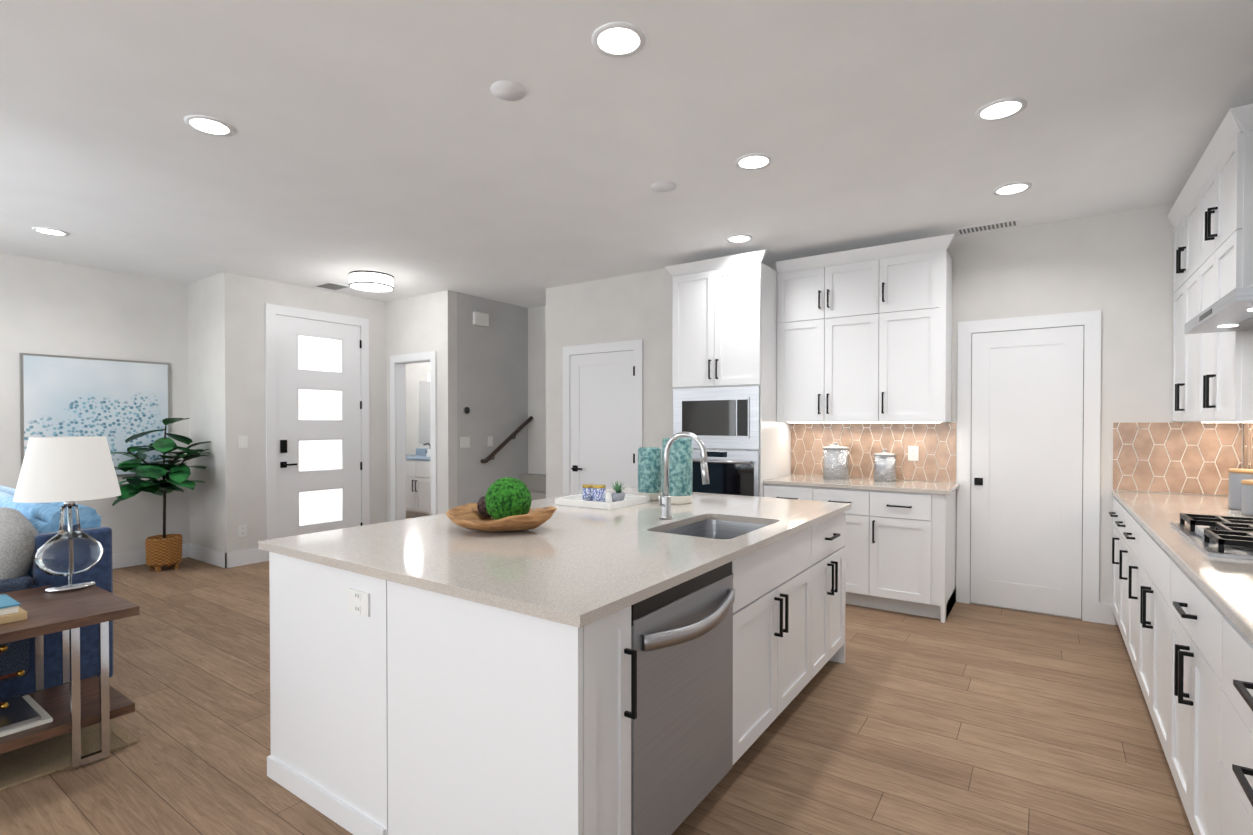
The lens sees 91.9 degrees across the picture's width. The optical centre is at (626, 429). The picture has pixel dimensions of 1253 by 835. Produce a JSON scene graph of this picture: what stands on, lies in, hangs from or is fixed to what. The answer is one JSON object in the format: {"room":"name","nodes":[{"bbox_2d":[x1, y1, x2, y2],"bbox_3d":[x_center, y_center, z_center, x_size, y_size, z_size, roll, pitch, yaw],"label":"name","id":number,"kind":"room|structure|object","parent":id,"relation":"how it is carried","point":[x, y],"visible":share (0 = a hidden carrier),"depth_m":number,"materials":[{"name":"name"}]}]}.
{"room":"kitchen","nodes":[
{"label":"kitchen","id":0,"kind":"room"},
{"bbox_2d":[0,253,187,553],"bbox_3d":[-6.162,-0.071,3.755,0.120,2.770,6.140,0,1,35],"label":"wall","id":1,"kind":"structure","parent":0,"point":[47,307],"depth_m":5.58,"materials":[{"name":"paint"}]},
{"bbox_2d":[19,353,169,476],"bbox_3d":[-4.820,-0.110,5.562,0.030,1.090,1.060,0,1,35],"label":"painting","id":2,"kind":"object","parent":1,"relation":"attached to","point":[116,403],"visible":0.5,"depth_m":5.53,"materials":[{"name":"blue paper"}]},
{"bbox_2d":[112,543,187,568],"bbox_3d":[-6.141,1.245,3.680,0.012,0.140,6.018,0,1,35],"label":"baseboard","id":3,"kind":"structure","parent":1,"relation":"attached to","point":[132,558],"depth_m":5.76,"materials":[{"name":"white wood"}]},
{"bbox_2d":[188,275,219,550],"bbox_3d":[-4.102,-0.095,5.990,0.690,2.770,0.120,0,1,35],"label":"wall","id":4,"kind":"structure","parent":0,"point":[204,339],"depth_m":5.94,"materials":[{"name":"paint"}]},
{"bbox_2d":[188,543,227,567],"bbox_3d":[-4.080,1.221,5.906,0.812,0.140,0.012,0,1,35],"label":"baseboard","id":5,"kind":"structure","parent":4,"relation":"attached to","point":[218,558],"depth_m":5.88,"materials":[{"name":"white"}]},
{"bbox_2d":[216,272,387,552],"bbox_3d":[-3.323,-0.099,6.405,0.120,2.770,1.690,0,1,35],"label":"wall","id":6,"kind":"structure","parent":0,"point":[241,300],"depth_m":5.88,"materials":[{"name":"paint"}]},
{"bbox_2d":[238,524,246,536],"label":"outlet","id":7,"kind":"object","parent":6,"relation":"attached to","point":[242,529],"depth_m":5.80,"materials":[{"name":"white plastic"}]},
{"bbox_2d":[239,436,247,447],"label":"light switch","id":8,"kind":"object","parent":6,"relation":"attached to","point":[243,440],"depth_m":5.80,"materials":[{"name":"white plastic"}]},
{"bbox_2d":[228,548,266,567],"bbox_3d":[-3.642,1.222,5.838,0.012,0.140,0.350,0,1,35],"label":"baseboard","id":9,"kind":"structure","parent":6,"relation":"attached to","point":[257,555],"depth_m":5.82,"materials":[{"name":"white"}]},
{"bbox_2d":[265,303,369,560],"bbox_3d":[-3.213,0.018,6.404,0.060,2.535,1.100,0,1,35],"label":"door","id":10,"kind":"structure","parent":6,"relation":"attached to","point":[317,429],"depth_m":6.37,"materials":[{"name":"white paint"},{"name":"glass"},{"name":"black metal"}]},
{"bbox_2d":[384,290,456,521],"bbox_3d":[-3.174,-0.110,7.403,3.190,2.770,0.120,0,1,35],"label":"wall","id":11,"kind":"structure","parent":0,"point":[426,322],"depth_m":6.57,"materials":[{"name":"paint"}]},
{"bbox_2d":[390,351,436,520],"bbox_3d":[-2.353,0.214,6.827,0.810,2.135,0.140,0,1,35],"label":"door frame","id":12,"kind":"structure","parent":11,"relation":"attached to","point":[397,435],"depth_m":6.96,"materials":[{"name":"white wood"}]},
{"bbox_2d":[457,292,527,506],"bbox_3d":[-1.440,-0.108,7.213,0.120,2.770,1.540,0,1,35],"label":"wall","id":13,"kind":"structure","parent":0,"point":[492,376],"depth_m":6.93,"materials":[{"name":"paint"}]},
{"bbox_2d":[460,437,469,447],"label":"light switch","id":14,"kind":"object","parent":13,"relation":"attached to","point":[464,441],"depth_m":6.63,"materials":[{"name":"white plastic"}]},
{"bbox_2d":[463,406,469,413],"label":"thermostat","id":15,"kind":"object","parent":13,"relation":"attached to","point":[466,409],"depth_m":6.62,"materials":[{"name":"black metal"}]},
{"bbox_2d":[473,312,488,326],"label":"door chime","id":16,"kind":"object","parent":13,"relation":"attached to","point":[480,319],"depth_m":6.77,"materials":[{"name":"white plastic"}]},
{"bbox_2d":[488,436,492,446],"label":"light switch","id":17,"kind":"object","parent":13,"relation":"attached to","point":[490,438],"depth_m":6.93,"materials":[{"name":"white plastic"}]},
{"bbox_2d":[481,416,532,462],"bbox_3d":[-1.388,0.100,7.101,0.091,0.542,0.777,0,1,35],"label":"stair handrail","id":18,"kind":"object","parent":13,"relation":"attached to","point":[506,440],"visible":1,"depth_m":7.03,"materials":[{"name":"brown wood"}]},
{"bbox_2d":[528,306,543,474],"bbox_3d":[-0.114,-0.103,6.766,2.570,2.770,0.150,0,1,35],"label":"wall","id":19,"kind":"structure","parent":0,"point":[535,314],"depth_m":7.36,"materials":[{"name":"paint"}]},
{"bbox_2d":[0,517,1193,834],"bbox_3d":[-1.983,1.346,3.557,9.600,0.060,10.900,0,1,35],"label":"floor","id":20,"kind":"structure","parent":0,"point":[972,719],"depth_m":2.59,"materials":[{"name":"brown wood"}]},
{"bbox_2d":[0,719,137,790],"bbox_3d":[-4.291,1.322,2.379,3.440,0.012,2.840,0,1,35],"label":"jute rug","id":21,"kind":"object","parent":20,"relation":"on","point":[19,766],"visible":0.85,"depth_m":2.47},
{"bbox_2d":[0,485,112,699],"bbox_3d":[-3.836,0.836,3.239,2.505,0.939,1.080,0,1,35],"label":"sofa","id":22,"kind":"object","parent":21,"relation":"on","point":[27,530],"visible":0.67,"depth_m":2.81,"materials":[{"name":"blue fabric"}]},
{"bbox_2d":[0,507,37,578],"bbox_3d":[-2.904,0.559,2.830,0.420,0.330,0.150,21,-3,29],"label":"pillow","id":23,"kind":"object","parent":22,"relation":"on","point":[18,535],"depth_m":2.74,"materials":[{"name":"grey fabric"}]},
{"bbox_2d":[0,585,139,768],"bbox_3d":[-2.804,1.017,1.854,0.720,0.606,1.970,0,1,35],"label":"console table","id":24,"kind":"object","parent":21,"relation":"on","point":[73,704],"visible":0.96,"depth_m":2.43,"materials":[{"name":"brown wood"}]},
{"bbox_2d":[0,594,26,623],"bbox_3d":[-2.449,0.680,2.206,0.260,0.059,0.340,0,1,35],"label":"books","id":25,"kind":"object","parent":24,"relation":"on","point":[11,610],"visible":1,"depth_m":2.25,"materials":[{"name":"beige paper"}]},
{"bbox_2d":[0,645,52,736],"bbox_3d":[-2.534,0.970,2.280,0.360,0.347,0.480,0,1,35],"label":"decor","id":26,"kind":"object","parent":24,"relation":"on","point":[18,713],"visible":1,"depth_m":2.38,"materials":[{"name":"white"}]},
{"bbox_2d":[13,436,120,592],"bbox_3d":[-2.474,0.367,2.694,0.356,0.674,0.356,0,1,35],"label":"table lamp","id":27,"kind":"object","parent":24,"relation":"on","point":[68,471],"visible":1,"depth_m":2.62,"materials":[{"name":"white fabric"}]},
{"bbox_2d":[110,418,210,571],"bbox_3d":[-4.268,0.592,5.515,0.893,1.406,0.822,0,1,35],"label":"plant","id":28,"kind":"object","parent":20,"relation":"on","point":[164,549],"visible":0.96,"depth_m":5.52,"materials":[{"name":"green plant"}]},
{"bbox_2d":[145,534,181,571],"bbox_3d":[-4.298,1.141,5.640,0.290,0.305,0.290,0,1,35],"label":"basket","id":29,"kind":"object","parent":20,"relation":"on","point":[165,549],"depth_m":5.54,"materials":[{"name":"wicker"}]},
{"bbox_2d":[406,373,430,517],"bbox_3d":[-2.931,0.180,8.814,1.190,2.160,0.602,0,1,35],"label":"vanity","id":30,"kind":"object","parent":20,"relation":"on","point":[418,484],"visible":0.35,"depth_m":8.59,"materials":[{"name":"white wood"}]},
{"bbox_2d":[520,474,545,499],"bbox_3d":[-1.001,0.910,6.962,0.896,0.740,0.568,0,1,35],"label":"stair steps","id":31,"kind":"structure","parent":20,"relation":"on","point":[535,484],"depth_m":7.16,"materials":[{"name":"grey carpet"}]},
{"bbox_2d":[267,508,851,834],"bbox_3d":[-0.045,0.887,2.859,1.593,0.874,2.396,0,1,35],"label":"kitchen island","id":32,"kind":"object","parent":20,"relation":"on","point":[652,667],"depth_m":1.87,"materials":[{"name":"white wood"}]},
{"bbox_2d":[258,488,761,595],"bbox_3d":[-0.277,0.432,3.006,1.078,0.030,2.419,0,1,35],"label":"island countertop","id":33,"kind":"structure","parent":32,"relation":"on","point":[425,552],"depth_m":2.33,"materials":[{"name":"white stone"}]},
{"bbox_2d":[446,477,556,531],"bbox_3d":[-0.527,0.311,2.568,0.490,0.220,0.393,0,1,35],"label":"bowl","id":34,"kind":"object","parent":33,"relation":"on","point":[503,504],"visible":1,"depth_m":2.50,"materials":[{"name":"brown wood"}]},
{"bbox_2d":[555,481,649,509],"bbox_3d":[-0.132,0.347,3.410,0.380,0.129,0.380,0,1,35],"label":"tray","id":35,"kind":"object","parent":33,"relation":"on","point":[596,496],"visible":1,"depth_m":3.34,"materials":[{"name":"white plastic"}]},
{"bbox_2d":[638,447,654,500],"bbox_3d":[0.138,0.257,3.588,0.142,0.305,0.142,0,1,29],"label":"vase","id":36,"kind":"object","parent":33,"relation":"on","point":[651,472],"depth_m":3.52,"materials":[{"name":"teal ceramic"}]},
{"bbox_2d":[655,438,692,503],"bbox_3d":[0.289,0.229,3.446,0.172,0.365,0.172,0,1,29],"label":"vase","id":37,"kind":"object","parent":33,"relation":"on","point":[681,453],"depth_m":3.37,"materials":[{"name":"teal ceramic"}]},
{"bbox_2d":[662,519,767,538],"bbox_3d":[0.398,0.551,2.693,0.406,0.199,0.616,0,1,35],"label":"sink","id":38,"kind":"object","parent":33,"relation":"in","point":[706,528],"depth_m":2.96,"materials":[{"name":"silver metal"}]},
{"bbox_2d":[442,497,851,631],"bbox_3d":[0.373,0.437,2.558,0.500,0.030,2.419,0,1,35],"label":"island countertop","id":39,"kind":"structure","parent":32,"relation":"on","point":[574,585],"depth_m":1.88,"materials":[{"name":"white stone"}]},
{"bbox_2d":[658,432,709,519],"bbox_3d":[0.253,0.213,2.783,0.255,0.412,0.111,0,1,35],"label":"faucet","id":40,"kind":"object","parent":39,"relation":"on","point":[665,502],"depth_m":2.83,"materials":[{"name":"silver metal"}]},
{"bbox_2d":[631,561,734,834],"bbox_3d":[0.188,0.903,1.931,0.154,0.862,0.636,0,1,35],"label":"dishwasher","id":41,"kind":"object","parent":32,"relation":"in","point":[682,634],"depth_m":1.87,"materials":[{"name":"silver metal"}]},
{"bbox_2d":[669,250,792,496],"bbox_3d":[0.915,-0.052,5.274,0.800,2.700,0.711,0,1,35],"label":"tall cabinet","id":42,"kind":"object","parent":20,"relation":"on","point":[724,309],"depth_m":4.95,"materials":[{"name":"white wood"}]},
{"bbox_2d":[765,482,820,500],"bbox_3d":[1.456,0.864,4.961,0.452,0.874,0.628,0,1,35],"label":"base cabinet","id":43,"kind":"object","parent":20,"relation":"on","point":[786,490],"depth_m":4.69,"materials":[{"name":"white wood"}]},
{"bbox_2d":[821,486,880,608],"bbox_3d":[1.760,0.866,4.750,0.529,0.874,0.628,0,1,35],"label":"base cabinet","id":44,"kind":"object","parent":20,"relation":"on","point":[863,521],"depth_m":4.41,"materials":[{"name":"white wood"}]},
{"bbox_2d":[881,490,955,622],"bbox_3d":[2.104,0.869,4.513,0.547,0.874,0.628,0,1,35],"label":"base cabinet","id":45,"kind":"object","parent":20,"relation":"on","point":[918,527],"depth_m":4.23,"materials":[{"name":"white wood"}]},
{"bbox_2d":[765,474,959,493],"bbox_3d":[1.807,0.414,4.707,1.313,0.030,0.638,0,1,35],"label":"countertop","id":46,"kind":"structure","parent":45,"relation":"on","point":[801,479],"depth_m":4.54,"materials":[{"name":"white stone"}]},
{"bbox_2d":[823,442,849,479],"bbox_3d":[1.699,0.247,4.915,0.205,0.297,0.205,0,1,29],"label":"metal canister","id":47,"kind":"object","parent":46,"relation":"on","point":[836,462],"depth_m":4.83,"materials":[{"name":"silver metal"}]},
{"bbox_2d":[873,449,895,481],"bbox_3d":[2.016,0.272,4.733,0.164,0.252,0.164,0,1,29],"label":"metal canister","id":48,"kind":"object","parent":46,"relation":"on","point":[884,462],"depth_m":4.67,"materials":[{"name":"silver metal"}]},
{"bbox_2d":[1109,492,1116,608],"bbox_3d":[3.373,0.878,3.679,0.628,0.874,0.558,0,1,35],"label":"base cabinet","id":49,"kind":"object","parent":20,"relation":"on","point":[1113,514],"depth_m":3.97,"materials":[{"name":"white wood"}]},
{"bbox_2d":[1113,500,1124,631],"bbox_3d":[3.120,0.882,3.314,0.628,0.874,0.570,0,1,35],"label":"base cabinet","id":50,"kind":"object","parent":20,"relation":"on","point":[1120,507],"depth_m":3.66,"materials":[{"name":"white wood"}]},
{"bbox_2d":[1121,508,1132,664],"bbox_3d":[2.864,0.886,2.944,0.628,0.874,0.570,0,1,35],"label":"base cabinet","id":51,"kind":"object","parent":20,"relation":"on","point":[1127,572],"depth_m":3.29,"materials":[{"name":"white wood"}]},
{"bbox_2d":[1133,516,1160,741],"bbox_3d":[2.481,0.892,2.388,0.628,0.874,1.020,0,1,35],"label":"base cabinet","id":52,"kind":"object","parent":20,"relation":"on","point":[1146,550],"depth_m":2.63,"materials":[{"name":"white wood"}]},
{"bbox_2d":[1161,548,1212,834],"bbox_3d":[2.020,0.899,1.722,0.628,0.874,0.840,0,1,35],"label":"base cabinet","id":53,"kind":"object","parent":20,"relation":"on","point":[1182,585],"depth_m":1.92,"materials":[{"name":"white wood"}]},
{"bbox_2d":[1113,488,1252,639],"bbox_3d":[1.561,0.453,1.055,0.632,0.030,6.928,0,1,35],"label":"countertop","id":54,"kind":"structure","parent":53,"relation":"on","point":[1213,541],"depth_m":2.22,"materials":[{"name":"white stone"}]},
{"bbox_2d":[1170,513,1252,559],"bbox_3d":[2.398,0.396,2.222,0.515,0.058,0.760,0,1,35],"label":"cooktop","id":55,"kind":"object","parent":54,"relation":"in","point":[1227,537],"depth_m":2.24,"materials":[{"name":"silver metal"}]},
{"bbox_2d":[1228,468,1252,508],"bbox_3d":[3.256,0.310,3.160,0.172,0.208,0.172,0,1,29],"label":"canister","id":56,"kind":"object","parent":54,"relation":"on","point":[1233,472],"depth_m":3.17,"materials":[{"name":"grey ceramic"}]},
{"bbox_2d":[1232,477,1252,515],"bbox_3d":[3.100,0.333,2.952,0.152,0.168,0.152,0,1,29],"label":"canister","id":57,"kind":"object","parent":54,"relation":"on","point":[1241,489],"depth_m":2.99,"materials":[{"name":"grey ceramic"}]},
{"bbox_2d":[1251,487,1252,515],"bbox_3d":[2.978,0.350,2.757,0.132,0.138,0.132,0,1,29],"label":"canister","id":58,"kind":"object","parent":54,"relation":"on","point":[1252,487],"depth_m":2.93,"materials":[{"name":"grey ceramic"}]},
{"bbox_2d":[1205,600,1252,834],"bbox_3d":[1.569,0.906,1.068,0.628,0.874,0.870,0,1,35],"label":"base cabinet","id":59,"kind":"object","parent":20,"relation":"on","point":[1229,702],"depth_m":1.49,"materials":[{"name":"white wood"}]},
{"bbox_2d":[544,268,672,497],"bbox_3d":[-0.162,-0.094,5.905,1.670,2.770,0.002,0,1,35],"label":"wall","id":60,"kind":"structure","parent":0,"point":[637,306],"depth_m":5.87,"materials":[{"name":"paint"}]},
{"bbox_2d":[563,339,642,495],"bbox_3d":[-0.262,0.221,5.939,0.970,2.140,0.060,0,1,35],"label":"door","id":61,"kind":"structure","parent":60,"relation":"attached to","point":[602,413],"depth_m":5.95,"materials":[{"name":"white wood"}]},
{"bbox_2d":[0,0,1252,307],"bbox_3d":[-1.983,-1.469,3.526,9.600,0.030,10.900,0,1,35],"label":"ceiling","id":62,"kind":"structure","parent":0,"point":[404,146],"depth_m":2.91,"materials":[{"name":"paint"}]},
{"bbox_2d":[32,227,68,235],"bbox_3d":[-4.239,-1.460,4.465,0.199,0.006,0.199,0,1,11],"label":"recessed light","id":63,"kind":"object","parent":62,"relation":"in","point":[49,231],"depth_m":4.46,"materials":[{"name":"white"}]},
{"bbox_2d":[184,115,234,136],"bbox_3d":[-1.980,-1.443,2.880,0.199,0.006,0.199,0,1,29],"label":"recessed light","id":64,"kind":"object","parent":62,"relation":"in","point":[212,125],"depth_m":2.87,"materials":[{"name":"white"}]},
{"bbox_2d":[314,282,348,289],"bbox_3d":[-3.025,-1.478,6.240,0.300,0.007,0.240,0,1,35],"label":"air vent","id":65,"kind":"object","parent":62,"relation":"in","point":[328,285],"depth_m":6.23,"materials":[{"name":"white"}]},
{"bbox_2d":[349,271,393,291],"bbox_3d":[-2.444,-1.421,5.815,0.400,0.112,0.400,0,1,35],"label":"flush-mount ceiling light","id":66,"kind":"object","parent":62,"relation":"attached to","point":[372,281],"visible":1,"depth_m":5.68,"materials":[{"name":"white glass"}]},
{"bbox_2d":[491,80,526,100],"bbox_3d":[-0.501,-1.439,2.576,0.149,0.008,0.149,0,1,29],"label":"smoke detector","id":67,"kind":"object","parent":62,"relation":"in","point":[507,90],"depth_m":2.57,"materials":[{"name":"white plastic"}]},
{"bbox_2d":[592,22,645,57],"bbox_3d":[-0.029,-1.436,2.238,0.199,0.006,0.199,0,1,-4],"label":"recessed light","id":68,"kind":"object","parent":62,"relation":"in","point":[620,40],"depth_m":2.23,"materials":[{"name":"white"}]},
{"bbox_2d":[651,181,675,191],"bbox_3d":[0.221,-1.450,3.621,0.149,0.008,0.149,0,1,29],"label":"smoke detector","id":69,"kind":"object","parent":62,"relation":"in","point":[663,186],"depth_m":3.61,"materials":[{"name":"white plastic"}]},
{"bbox_2d":[726,234,752,242],"bbox_3d":[0.862,-1.462,4.636,0.199,0.006,0.199,0,1,29],"label":"recessed light","id":70,"kind":"object","parent":62,"relation":"in","point":[739,238],"depth_m":4.62,"materials":[{"name":"white plastic"}]},
{"bbox_2d":[735,153,772,169],"bbox_3d":[0.687,-1.447,3.275,0.199,0.006,0.199,0,1,-4],"label":"recessed light","id":71,"kind":"object","parent":62,"relation":"in","point":[755,160],"depth_m":3.27,"materials":[{"name":"white plastic"}]},
{"bbox_2d":[954,219,1019,234],"bbox_3d":[2.594,-1.458,4.364,0.400,0.007,0.140,0,1,35],"label":"air vent","id":72,"kind":"object","parent":62,"relation":"in","point":[1016,222],"depth_m":4.36,"materials":[{"name":"white metal"}]},
{"bbox_2d":[975,97,1026,121],"bbox_3d":[1.685,-1.442,2.731,0.199,0.006,0.199,0,1,-4],"label":"recessed light","id":73,"kind":"object","parent":62,"relation":"in","point":[1004,107],"depth_m":2.72,"materials":[{"name":"white plastic"}]},
{"bbox_2d":[993,182,1031,195],"bbox_3d":[2.322,-1.452,3.653,0.199,0.006,0.199,0,1,-4],"label":"recessed light","id":74,"kind":"object","parent":62,"relation":"in","point":[1004,190],"depth_m":3.64,"materials":[{"name":"white plastic"}]},
{"bbox_2d":[769,203,1221,624],"bbox_3d":[2.321,-0.082,4.810,3.660,2.770,0.120,0,1,35],"label":"wall","id":75,"kind":"structure","parent":0,"point":[1119,265],"depth_m":4.10,"materials":[{"name":"paint"}]},
{"bbox_2d":[777,244,888,425],"bbox_3d":[1.703,-0.726,4.943,0.861,1.325,0.348,0,1,35],"label":"upper cabinet","id":76,"kind":"object","parent":75,"relation":"attached to","point":[785,371],"depth_m":4.79,"materials":[{"name":"white wood"}]},
{"bbox_2d":[889,235,952,425],"bbox_3d":[2.170,-0.723,4.621,0.512,1.325,0.348,0,1,35],"label":"upper cabinet","id":77,"kind":"object","parent":75,"relation":"attached to","point":[920,270],"depth_m":4.45,"materials":[{"name":"white wood"}]},
{"bbox_2d":[956,310,1100,622],"bbox_3d":[2.854,0.248,4.350,0.855,2.120,0.033,0,1,35],"label":"door","id":78,"kind":"structure","parent":75,"relation":"attached to","point":[1028,447],"depth_m":4.34,"materials":[{"name":"white wood"}]},
{"bbox_2d":[1242,423,1243,468],"bbox_3d":[1.361,-0.032,0.095,0.120,2.770,8.970,0,1,35],"label":"wall","id":79,"kind":"structure","parent":0,"point":[1242,423],"depth_m":3.73,"materials":[{"name":"paint"}]},
{"bbox_2d":[1169,180,1192,423],"bbox_3d":[3.414,-0.710,3.462,0.333,1.325,0.841,0,1,35],"label":"upper cabinet","id":80,"kind":"object","parent":79,"relation":"attached to","point":[1181,218],"depth_m":3.59,"materials":[{"name":"white wood"}]},
{"bbox_2d":[1189,104,1252,423],"bbox_3d":[2.995,-0.704,2.856,0.333,1.325,0.841,0,1,35],"label":"upper cabinet","id":81,"kind":"object","parent":79,"relation":"attached to","point":[1223,184],"depth_m":2.75,"materials":[{"name":"white wood"}]},
{"bbox_2d":[1184,286,1252,333],"bbox_3d":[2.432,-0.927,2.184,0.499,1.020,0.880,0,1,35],"label":"hood","id":82,"kind":"object","parent":81,"relation":"attached to","point":[1234,311],"depth_m":2.29,"materials":[{"name":"silver metal"}]}
]}

